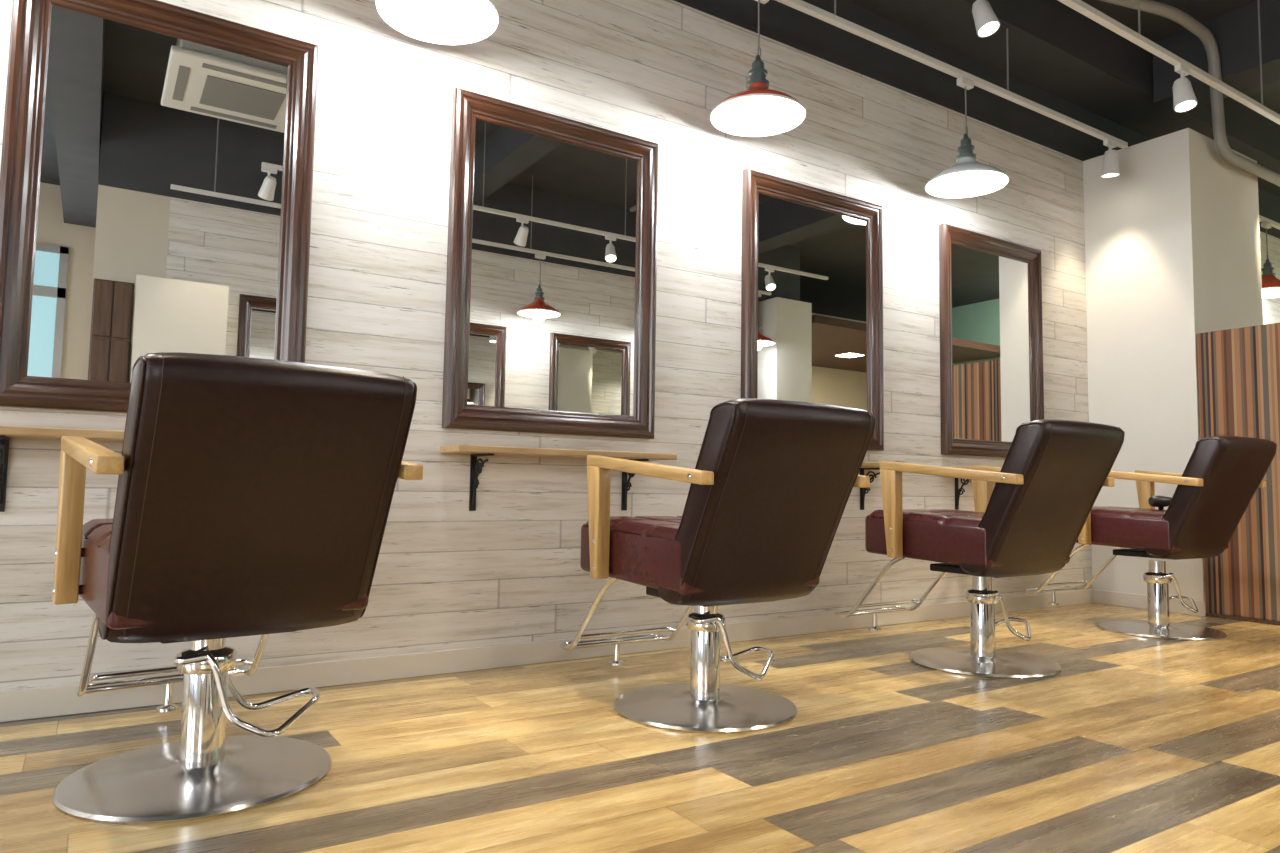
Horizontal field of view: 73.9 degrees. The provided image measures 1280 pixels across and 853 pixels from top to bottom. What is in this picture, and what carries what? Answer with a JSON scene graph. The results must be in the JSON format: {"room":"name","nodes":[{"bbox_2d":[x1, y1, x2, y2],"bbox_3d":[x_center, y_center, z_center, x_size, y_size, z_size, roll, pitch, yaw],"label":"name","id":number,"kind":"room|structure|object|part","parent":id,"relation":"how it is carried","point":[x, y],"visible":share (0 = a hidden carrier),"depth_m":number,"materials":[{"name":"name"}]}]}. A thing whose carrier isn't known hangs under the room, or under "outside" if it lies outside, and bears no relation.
{"room":"salon","nodes":[
{"label":"salon","id":0,"kind":"room"},
{"bbox_2d":[0,0,1279,691],"bbox_3d":[1.666,-0.394,4.851,15.000,2.926,0.120,3,-5,-33],"label":"wall","id":1,"kind":"structure","parent":0,"point":[448,575],"depth_m":3.51,"materials":[{"name":"white wood"}]},
{"bbox_2d":[0,426,124,511],"bbox_3d":[-1.513,0.139,2.571,0.950,0.240,0.199,3,-5,-33],"label":"wall shelf","id":2,"kind":"object","parent":1,"relation":"attached to","point":[6,432],"depth_m":2.42,"materials":[{"name":"beige wood"}]},
{"bbox_2d":[0,0,318,412],"bbox_3d":[-1.507,-0.700,2.717,0.862,1.325,0.046,3,-5,-33],"label":"wall mirror","id":3,"kind":"object","parent":1,"relation":"attached to","point":[156,172],"depth_m":2.69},
{"bbox_2d":[0,589,1093,721],"bbox_3d":[-0.844,0.865,3.071,8.990,0.084,0.012,3,-5,-33],"label":"baseboard","id":4,"kind":"structure","parent":1,"relation":"attached to","point":[17,705],"depth_m":3.14,"materials":[{"name":"beige wood"}]},
{"bbox_2d":[442,87,657,438],"bbox_3d":[-0.328,-0.624,3.475,0.939,1.309,0.046,3,-5,-33],"label":"wall mirror","id":5,"kind":"object","parent":1,"relation":"attached to","point":[550,310],"depth_m":3.46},
{"bbox_2d":[440,445,676,510],"bbox_3d":[-0.299,0.214,3.351,0.950,0.240,0.199,3,-5,-33],"label":"wall shelf","id":6,"kind":"object","parent":1,"relation":"attached to","point":[475,450],"depth_m":3.24,"materials":[{"name":"beige wood"}]},
{"bbox_2d":[741,168,883,450],"bbox_3d":[0.886,-0.549,4.256,0.939,1.309,0.046,3,-5,-33],"label":"wall mirror","id":7,"kind":"object","parent":1,"relation":"attached to","point":[812,271],"depth_m":4.26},
{"bbox_2d":[860,462,879,509],"bbox_3d":[0.915,0.288,4.132,0.950,0.240,0.199,3,-5,-33],"label":"wall shelf","id":8,"kind":"object","parent":1,"relation":"attached to","point":[865,465],"depth_m":4.35,"materials":[{"name":"black metal"}]},
{"bbox_2d":[941,466,970,509],"bbox_3d":[2.128,0.362,4.912,0.950,0.240,0.199,3,-5,-33],"label":"wall shelf","id":9,"kind":"object","parent":1,"relation":"attached to","point":[958,490],"depth_m":4.79,"materials":[{"name":"black metal"}]},
{"bbox_2d":[939,223,1043,457],"bbox_3d":[2.099,-0.475,5.036,0.939,1.309,0.046,3,-5,-33],"label":"wall mirror","id":10,"kind":"object","parent":1,"relation":"attached to","point":[992,379],"depth_m":5.02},
{"bbox_2d":[0,603,1279,852],"bbox_3d":[3.647,0.876,1.664,17.347,0.001,7.284,3,-5,-33],"label":"floor","id":11,"kind":"structure","parent":0,"point":[1138,744],"depth_m":2.21,"materials":[{"name":"wood"}]},
{"bbox_2d":[52,352,422,823],"bbox_3d":[-1.073,0.359,2.162,0.673,0.955,1.118,4,-5,-39],"label":"salon chair","id":12,"kind":"object","parent":11,"relation":"on","point":[254,496],"visible":1,"depth_m":1.85,"materials":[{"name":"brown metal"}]},
{"bbox_3d":[-1.393,0.242,2.076,0.048,0.370,0.084,4,-5,-39],"label":"arm post","id":13,"kind":"part","parent":12,"relation":"part of","materials":[{"name":"brown wood"}]},
{"bbox_3d":[-1.215,0.058,1.874,0.048,0.096,0.640,4,-5,-39],"label":"armrest","id":14,"kind":"part","parent":12,"relation":"part of","materials":[{"name":"brown wood"}]},
{"bbox_2d":[82,519,112,551],"bbox_3d":[-1.071,0.273,2.168,0.554,0.060,0.620,4,-5,-39],"label":"seat cushion","id":15,"kind":"object","parent":12,"relation":"on","point":[97,534],"depth_m":2.01,"materials":[{"name":"leather"}]},
{"bbox_3d":[-1.300,0.601,2.411,0.460,0.314,0.424,4,-5,-39],"label":"footrest frame","id":16,"kind":"part","parent":12,"relation":"part of","materials":[{"name":"silver metal"}]},
{"bbox_3d":[-1.044,0.534,1.961,0.099,0.030,0.047,-1,-4,21],"label":"pump lever","id":17,"kind":"part","parent":12,"relation":"part of","materials":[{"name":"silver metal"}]},
{"bbox_3d":[-1.074,0.359,2.163,0.558,0.186,0.625,4,-5,-39],"label":"seat","id":18,"kind":"part","parent":12,"relation":"part of","materials":[{"name":"leather"}]},
{"bbox_3d":[-1.024,0.471,2.052,0.290,0.030,0.320,4,-5,-39],"label":"mount plate","id":19,"kind":"part","parent":12,"relation":"part of","materials":[{"name":"black metal"}]},
{"bbox_3d":[-0.843,0.173,1.898,0.554,0.614,0.401,4,-5,-39],"label":"backrest","id":20,"kind":"part","parent":12,"relation":"part of","materials":[{"name":"brown leather"}]},
{"bbox_3d":[-0.737,0.093,2.264,0.048,0.096,0.640,4,-5,-39],"label":"armrest","id":21,"kind":"part","parent":12,"relation":"part of","materials":[{"name":"brown wood"}]},
{"bbox_2d":[560,398,875,732],"bbox_3d":[0.189,0.429,2.868,0.673,0.955,1.118,3,-5,-33],"label":"salon chair","id":22,"kind":"object","parent":11,"relation":"on","point":[772,481],"visible":1,"depth_m":2.55,"materials":[{"name":"brown leather"}]},
{"bbox_3d":[-0.140,0.314,2.819,0.048,0.370,0.084,4,-5,-33],"label":"arm post","id":23,"kind":"part","parent":22,"relation":"part of","materials":[{"name":"brown wood"}]},
{"bbox_3d":[-0.007,0.672,3.140,0.460,0.314,0.424,4,-5,-33],"label":"footrest frame","id":24,"kind":"part","parent":22,"relation":"part of","materials":[{"name":"silver metal"}]},
{"bbox_2d":[585,516,681,539],"bbox_3d":[0.191,0.343,2.874,0.554,0.060,0.620,4,-5,-33],"label":"seat cushion","id":25,"kind":"object","parent":22,"relation":"on","point":[619,527],"depth_m":2.73,"materials":[{"name":"leather"}]},
{"bbox_3d":[0.013,0.128,2.599,0.048,0.096,0.640,4,-5,-33],"label":"armrest","id":26,"kind":"part","parent":22,"relation":"part of","materials":[{"name":"brown wood"}]},
{"bbox_3d":[0.188,0.429,2.869,0.558,0.186,0.625,4,-5,-33],"label":"seat","id":27,"kind":"part","parent":22,"relation":"part of","materials":[{"name":"leather"}]},
{"bbox_3d":[0.196,0.604,2.664,0.099,0.030,0.047,-1,-5,27],"label":"pump lever","id":28,"kind":"part","parent":22,"relation":"part of","materials":[{"name":"silver metal"}]},
{"bbox_3d":[0.226,0.540,2.753,0.290,0.030,0.320,4,-5,-33],"label":"mount plate","id":29,"kind":"part","parent":22,"relation":"part of","materials":[{"name":"black metal"}]},
{"bbox_3d":[0.386,0.241,2.580,0.554,0.614,0.401,4,-5,-33],"label":"backrest","id":30,"kind":"part","parent":22,"relation":"part of","materials":[{"name":"brown leather"}]},
{"bbox_3d":[0.532,0.160,2.933,0.048,0.096,0.640,4,-5,-33],"label":"armrest","id":31,"kind":"part","parent":22,"relation":"part of","materials":[{"name":"brown wood"}]},
{"bbox_2d":[834,419,1124,678],"bbox_3d":[1.390,0.491,3.642,0.673,0.977,1.118,3,-5,-33],"label":"salon chair","id":32,"kind":"object","parent":11,"relation":"on","point":[1053,472],"visible":1,"depth_m":3.34,"materials":[{"name":"brown leather"}]},
{"bbox_3d":[1.194,0.724,3.914,0.460,0.314,0.424,4,-5,-33],"label":"footrest frame","id":33,"kind":"part","parent":32,"relation":"part of","materials":[{"name":"silver metal"}]},
{"bbox_3d":[1.061,0.365,3.593,0.048,0.370,0.084,4,-5,-33],"label":"arm post","id":34,"kind":"part","parent":32,"relation":"part of","materials":[{"name":"brown wood"}]},
{"bbox_2d":[870,509,984,526],"bbox_3d":[1.392,0.394,3.648,0.554,0.060,0.620,4,-5,-33],"label":"seat cushion","id":35,"kind":"object","parent":32,"relation":"on","point":[909,517],"depth_m":3.53,"materials":[{"name":"leather"}]},
{"bbox_3d":[1.214,0.180,3.373,0.048,0.096,0.640,4,-5,-33],"label":"armrest","id":36,"kind":"part","parent":32,"relation":"part of","materials":[{"name":"brown wood"}]},
{"bbox_3d":[1.389,0.481,3.644,0.558,0.186,0.625,4,-5,-33],"label":"seat","id":37,"kind":"part","parent":32,"relation":"part of","materials":[{"name":"leather"}]},
{"bbox_3d":[1.580,0.397,3.926,0.048,0.370,0.084,4,-5,-33],"label":"arm post","id":38,"kind":"part","parent":32,"relation":"part of","materials":[{"name":"brown wood"}]},
{"bbox_3d":[1.428,0.592,3.527,0.290,0.030,0.320,4,-5,-33],"label":"mount plate","id":39,"kind":"part","parent":32,"relation":"part of","materials":[{"name":"black metal"}]},
{"bbox_3d":[1.397,0.677,3.437,0.099,0.030,0.047,-1,-5,27],"label":"pump lever","id":40,"kind":"part","parent":32,"relation":"part of","materials":[{"name":"silver metal"}]},
{"bbox_3d":[1.587,0.292,3.354,0.554,0.614,0.401,4,-5,-33],"label":"backrest","id":41,"kind":"part","parent":32,"relation":"part of","materials":[{"name":"brown leather"}]},
{"bbox_3d":[1.733,0.212,3.707,0.048,0.096,0.640,4,-5,-33],"label":"armrest","id":42,"kind":"part","parent":32,"relation":"part of","materials":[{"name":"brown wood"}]},
{"bbox_2d":[1023,436,1276,640],"bbox_3d":[2.667,0.569,4.544,0.673,0.990,1.118,3,-5,-31],"label":"salon chair","id":43,"kind":"object","parent":11,"relation":"on","point":[1221,476],"visible":0.94,"depth_m":4.23,"materials":[{"name":"brown leather"}]},
{"bbox_3d":[2.481,0.795,4.824,0.460,0.314,0.424,3,-5,-31],"label":"footrest frame","id":44,"kind":"part","parent":43,"relation":"part of","materials":[{"name":"silver metal"}]},
{"bbox_3d":[2.336,0.437,4.507,0.048,0.370,0.084,3,-5,-31],"label":"arm post","id":45,"kind":"part","parent":43,"relation":"part of","materials":[{"name":"brown wood"}]},
{"bbox_2d":[1091,506,1165,518],"bbox_3d":[2.669,0.465,4.551,0.554,0.060,0.620,3,-5,-31],"label":"seat cushion","id":46,"kind":"object","parent":43,"relation":"on","point":[1104,512],"depth_m":4.40,"materials":[{"name":"leather"}]},
{"bbox_3d":[2.867,0.468,4.823,0.048,0.370,0.084,3,-5,-31],"label":"arm post","id":47,"kind":"part","parent":43,"relation":"part of","materials":[{"name":"brown wood"}]},
{"bbox_3d":[2.666,0.551,4.547,0.558,0.186,0.625,3,-5,-31],"label":"seat","id":48,"kind":"part","parent":43,"relation":"part of","materials":[{"name":"leather"}]},
{"bbox_3d":[2.700,0.662,4.429,0.290,0.030,0.320,3,-5,-31],"label":"mount plate","id":49,"kind":"part","parent":43,"relation":"part of","materials":[{"name":"black metal"}]},
{"bbox_3d":[2.481,0.251,4.282,0.048,0.096,0.640,3,-5,-31],"label":"armrest","id":50,"kind":"part","parent":43,"relation":"part of","materials":[{"name":"brown wood"}]},
{"bbox_2d":[1148,496,1171,509],"bbox_3d":[2.865,0.417,4.628,0.175,0.080,0.064,1,-4,-3],"label":"hair dryer","id":51,"kind":"object","parent":43,"relation":"on","point":[1160,502],"visible":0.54,"depth_m":4.60,"materials":[{"name":"black plastic"}]},
{"bbox_3d":[2.667,0.761,4.339,0.099,0.030,0.047,-1,-5,29],"label":"pump lever","id":52,"kind":"part","parent":43,"relation":"part of","materials":[{"name":"silver metal"}]},
{"bbox_3d":[3.011,0.282,4.598,0.048,0.096,0.640,3,-5,-31],"label":"armrest","id":53,"kind":"part","parent":43,"relation":"part of","materials":[{"name":"brown wood"}]},
{"bbox_3d":[2.853,0.362,4.251,0.554,0.614,0.401,3,-5,-31],"label":"backrest","id":54,"kind":"part","parent":43,"relation":"part of","materials":[{"name":"brown leather"}]},
{"bbox_2d":[1083,128,1262,608],"bbox_3d":[3.519,-0.314,5.582,0.930,2.926,0.654,3,-5,-33],"label":"wall column","id":55,"kind":"structure","parent":11,"relation":"on","point":[1173,255],"depth_m":5.33,"materials":[{"name":"white paint"}]},
{"bbox_2d":[1093,589,1205,615],"bbox_3d":[3.107,1.078,5.217,0.012,0.084,0.655,3,-5,-33],"label":"baseboard","id":56,"kind":"structure","parent":55,"relation":"attached to","point":[1099,596],"depth_m":5.27,"materials":[{"name":"beige wood"}]},
{"bbox_2d":[1206,613,1279,625],"bbox_3d":[3.609,1.068,4.510,0.065,0.020,1.090,3,-5,-33],"label":"foot","id":57,"kind":"object","parent":11,"relation":"on","point":[1207,614],"visible":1,"depth_m":4.78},
{"bbox_2d":[1197,323,1279,621],"bbox_3d":[3.622,0.238,4.569,0.045,1.645,1.090,3,-5,-33],"label":"panel","id":58,"kind":"object","parent":57,"relation":"on","point":[1239,368],"visible":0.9,"depth_m":4.81,"materials":[{"name":"wood"}]},
{"bbox_2d":[674,0,1279,238],"bbox_3d":[1.694,-2.214,4.981,15.000,0.724,0.120,3,-5,-33],"label":"ceiling beam","id":59,"kind":"structure","parent":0,"point":[779,22],"depth_m":4.86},
{"bbox_2d":[972,0,999,37],"bbox_3d":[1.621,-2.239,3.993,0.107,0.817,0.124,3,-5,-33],"label":"ceiling spotlight","id":60,"kind":"object","parent":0,"point":[987,23],"depth_m":3.95,"materials":[{"name":"white metal"}]},
{"bbox_2d":[847,0,1279,196],"bbox_3d":[1.816,-2.409,4.791,14.980,0.340,0.349,3,-5,-33],"label":"ceiling beam","id":61,"kind":"structure","parent":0,"point":[1054,48],"depth_m":5.25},
{"bbox_2d":[1081,0,1279,113],"bbox_3d":[3.680,-2.813,1.949,15.000,0.100,7.420,3,-5,-33],"label":"ceiling","id":62,"kind":"structure","parent":0,"point":[1155,28],"depth_m":5.27,"materials":[{"name":"grey paint"}]},
{"bbox_2d":[375,0,498,44],"bbox_3d":[-0.694,-1.713,2.964,0.417,0.573,0.417,3,-5,-33],"label":"pendant lamp","id":63,"kind":"object","parent":62,"relation":"hanging from","point":[448,22],"visible":1,"depth_m":3.05,"materials":[{"name":"white"}]},
{"bbox_3d":[-0.698,-1.490,2.948,0.094,0.119,0.094,4,-5,-33],"label":"bulb","id":64,"kind":"part","parent":63,"relation":"part of","materials":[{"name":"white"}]},
{"bbox_2d":[710,0,805,136],"bbox_3d":[0.520,-1.639,3.744,0.417,0.573,0.417,3,-5,-33],"label":"pendant lamp","id":65,"kind":"object","parent":62,"relation":"hanging from","point":[758,110],"visible":1,"depth_m":3.77,"materials":[{"name":"white"}]},
{"bbox_3d":[0.516,-1.424,3.729,0.414,0.135,0.414,4,-5,-33],"label":"lamp shade","id":66,"kind":"part","parent":65,"relation":"part of","materials":[{"name":"red metal"}]},
{"bbox_2d":[746,55,768,87],"bbox_3d":[0.518,-1.560,3.739,0.100,0.142,0.100,0,-4,7],"label":"socket","id":67,"kind":"object","parent":65,"relation":"attached to","point":[757,75],"depth_m":3.71,"materials":[{"name":"grey metal"}]},
{"bbox_3d":[0.516,-1.416,3.728,0.094,0.119,0.094,4,-5,-33],"label":"bulb","id":68,"kind":"part","parent":65,"relation":"part of","materials":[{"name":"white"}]},
{"bbox_3d":[0.516,-1.421,3.729,0.406,0.127,0.406,4,-5,-33],"label":"lamp shade","id":69,"kind":"part","parent":65,"relation":"part of","materials":[{"name":"white"}]},
{"bbox_3d":[0.523,-1.763,3.754,0.012,0.275,0.008,4,-5,-33],"label":"cord","id":70,"kind":"part","parent":65,"relation":"part of","materials":[{"name":"grey plastic"}]},
{"bbox_2d":[775,0,1127,148],"bbox_3d":[0.183,-2.150,3.558,6.930,0.400,0.034,3,-5,-33],"label":"ceiling track","id":71,"kind":"object","parent":62,"relation":"hanging from","point":[800,5],"depth_m":4.43,"materials":[{"name":"white metal"}]},
{"bbox_2d":[925,77,1008,197],"bbox_3d":[1.733,-1.565,4.525,0.417,0.573,0.417,3,-5,-33],"label":"pendant lamp","id":72,"kind":"object","parent":62,"relation":"hanging from","point":[968,177],"visible":1,"depth_m":4.53,"materials":[{"name":"white"}]},
{"bbox_2d":[956,133,975,160],"bbox_3d":[1.732,-1.486,4.519,0.100,0.142,0.100,3,-5,-27],"label":"socket","id":73,"kind":"object","parent":72,"relation":"attached to","point":[965,150],"depth_m":4.49,"materials":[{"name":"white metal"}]},
{"bbox_3d":[1.737,-1.688,4.535,0.012,0.275,0.008,4,-5,-33],"label":"cord","id":74,"kind":"part","parent":72,"relation":"part of","materials":[{"name":"grey plastic"}]},
{"bbox_3d":[1.730,-1.342,4.509,0.094,0.119,0.094,4,-5,-33],"label":"bulb","id":75,"kind":"part","parent":72,"relation":"part of","materials":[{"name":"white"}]},
{"bbox_3d":[1.730,-1.350,4.510,0.414,0.135,0.414,4,-5,-33],"label":"lamp shade","id":76,"kind":"part","parent":72,"relation":"part of","materials":[{"name":"white metal"}]},
{"bbox_3d":[1.730,-1.347,4.509,0.406,0.127,0.406,4,-5,-33],"label":"lamp shade","id":77,"kind":"part","parent":72,"relation":"part of","materials":[{"name":"white metal"}]},
{"bbox_2d":[1101,139,1119,177],"bbox_3d":[2.937,-1.672,5.317,0.108,0.220,0.104,3,-5,-33],"label":"track spotlight","id":78,"kind":"object","parent":62,"relation":"hanging from","point":[1110,166],"visible":1,"depth_m":5.28,"materials":[{"name":"white metal"}]},
{"bbox_2d":[1058,0,1279,124],"bbox_3d":[1.188,-2.324,3.372,8.400,0.750,0.034,3,-5,-33],"label":"ceiling track","id":79,"kind":"object","parent":62,"relation":"hanging from","point":[1079,6],"depth_m":4.30,"materials":[{"name":"white metal"}]},
{"bbox_2d":[1172,64,1197,112],"bbox_3d":[2.794,-1.740,4.366,0.108,0.223,0.112,3,-5,-33],"label":"track spotlight","id":80,"kind":"object","parent":79,"relation":"attached to","point":[1184,98],"visible":1,"depth_m":4.35,"materials":[{"name":"white metal"}]},
{"bbox_2d":[1100,0,1279,186],"bbox_3d":[3.188,-2.111,5.135,4.114,0.900,0.294,3,-5,-33],"label":"ceiling pipe","id":81,"kind":"object","parent":62,"relation":"attached to","point":[1209,42],"depth_m":5.19,"materials":[{"name":"grey metal"}]},
{"bbox_2d":[1261,222,1279,298],"bbox_3d":[5.037,-1.350,6.828,0.417,0.573,0.417,3,-5,-33],"label":"pendant lamp","id":82,"kind":"object","parent":62,"relation":"hanging from","point":[1270,283],"visible":0.7,"depth_m":6.80,"materials":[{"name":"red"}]},
{"bbox_3d":[5.041,-1.474,6.838,0.012,0.275,0.008,4,-5,-33],"label":"cord","id":83,"kind":"part","parent":82,"relation":"part of","materials":[{"name":"grey plastic"}]},
{"bbox_2d":[1261,259,1275,276],"bbox_3d":[5.036,-1.271,6.822,0.100,0.142,0.100,4,-5,-38],"label":"socket","id":84,"kind":"object","parent":82,"relation":"attached to","point":[1268,269],"depth_m":6.80,"materials":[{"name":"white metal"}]},
{"bbox_3d":[5.034,-1.127,6.812,0.094,0.119,0.094,4,-5,-33],"label":"bulb","id":85,"kind":"part","parent":82,"relation":"part of","materials":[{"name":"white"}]},
{"bbox_3d":[5.034,-1.135,6.812,0.414,0.135,0.414,4,-5,-33],"label":"lamp shade","id":86,"kind":"part","parent":82,"relation":"part of","materials":[{"name":"red metal"}]},
{"bbox_3d":[5.034,-1.132,6.812,0.406,0.127,0.406,4,-5,-33],"label":"lamp shade","id":87,"kind":"part","parent":82,"relation":"part of","materials":[{"name":"white metal"}]},
{"bbox_2d":[1152,0,1279,113],"bbox_3d":[4.574,-2.406,3.945,0.300,0.399,4.040,3,-5,-33],"label":"ceiling beam","id":88,"kind":"structure","parent":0,"point":[1235,32],"depth_m":5.19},
{"bbox_2d":[1259,215,1279,229],"bbox_3d":[5.339,-1.823,7.052,2.600,0.400,0.034,3,-5,-33],"label":"ceiling track","id":89,"kind":"object","parent":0,"point":[1274,224],"depth_m":6.86,"materials":[{"name":"white metal"}]}
]}

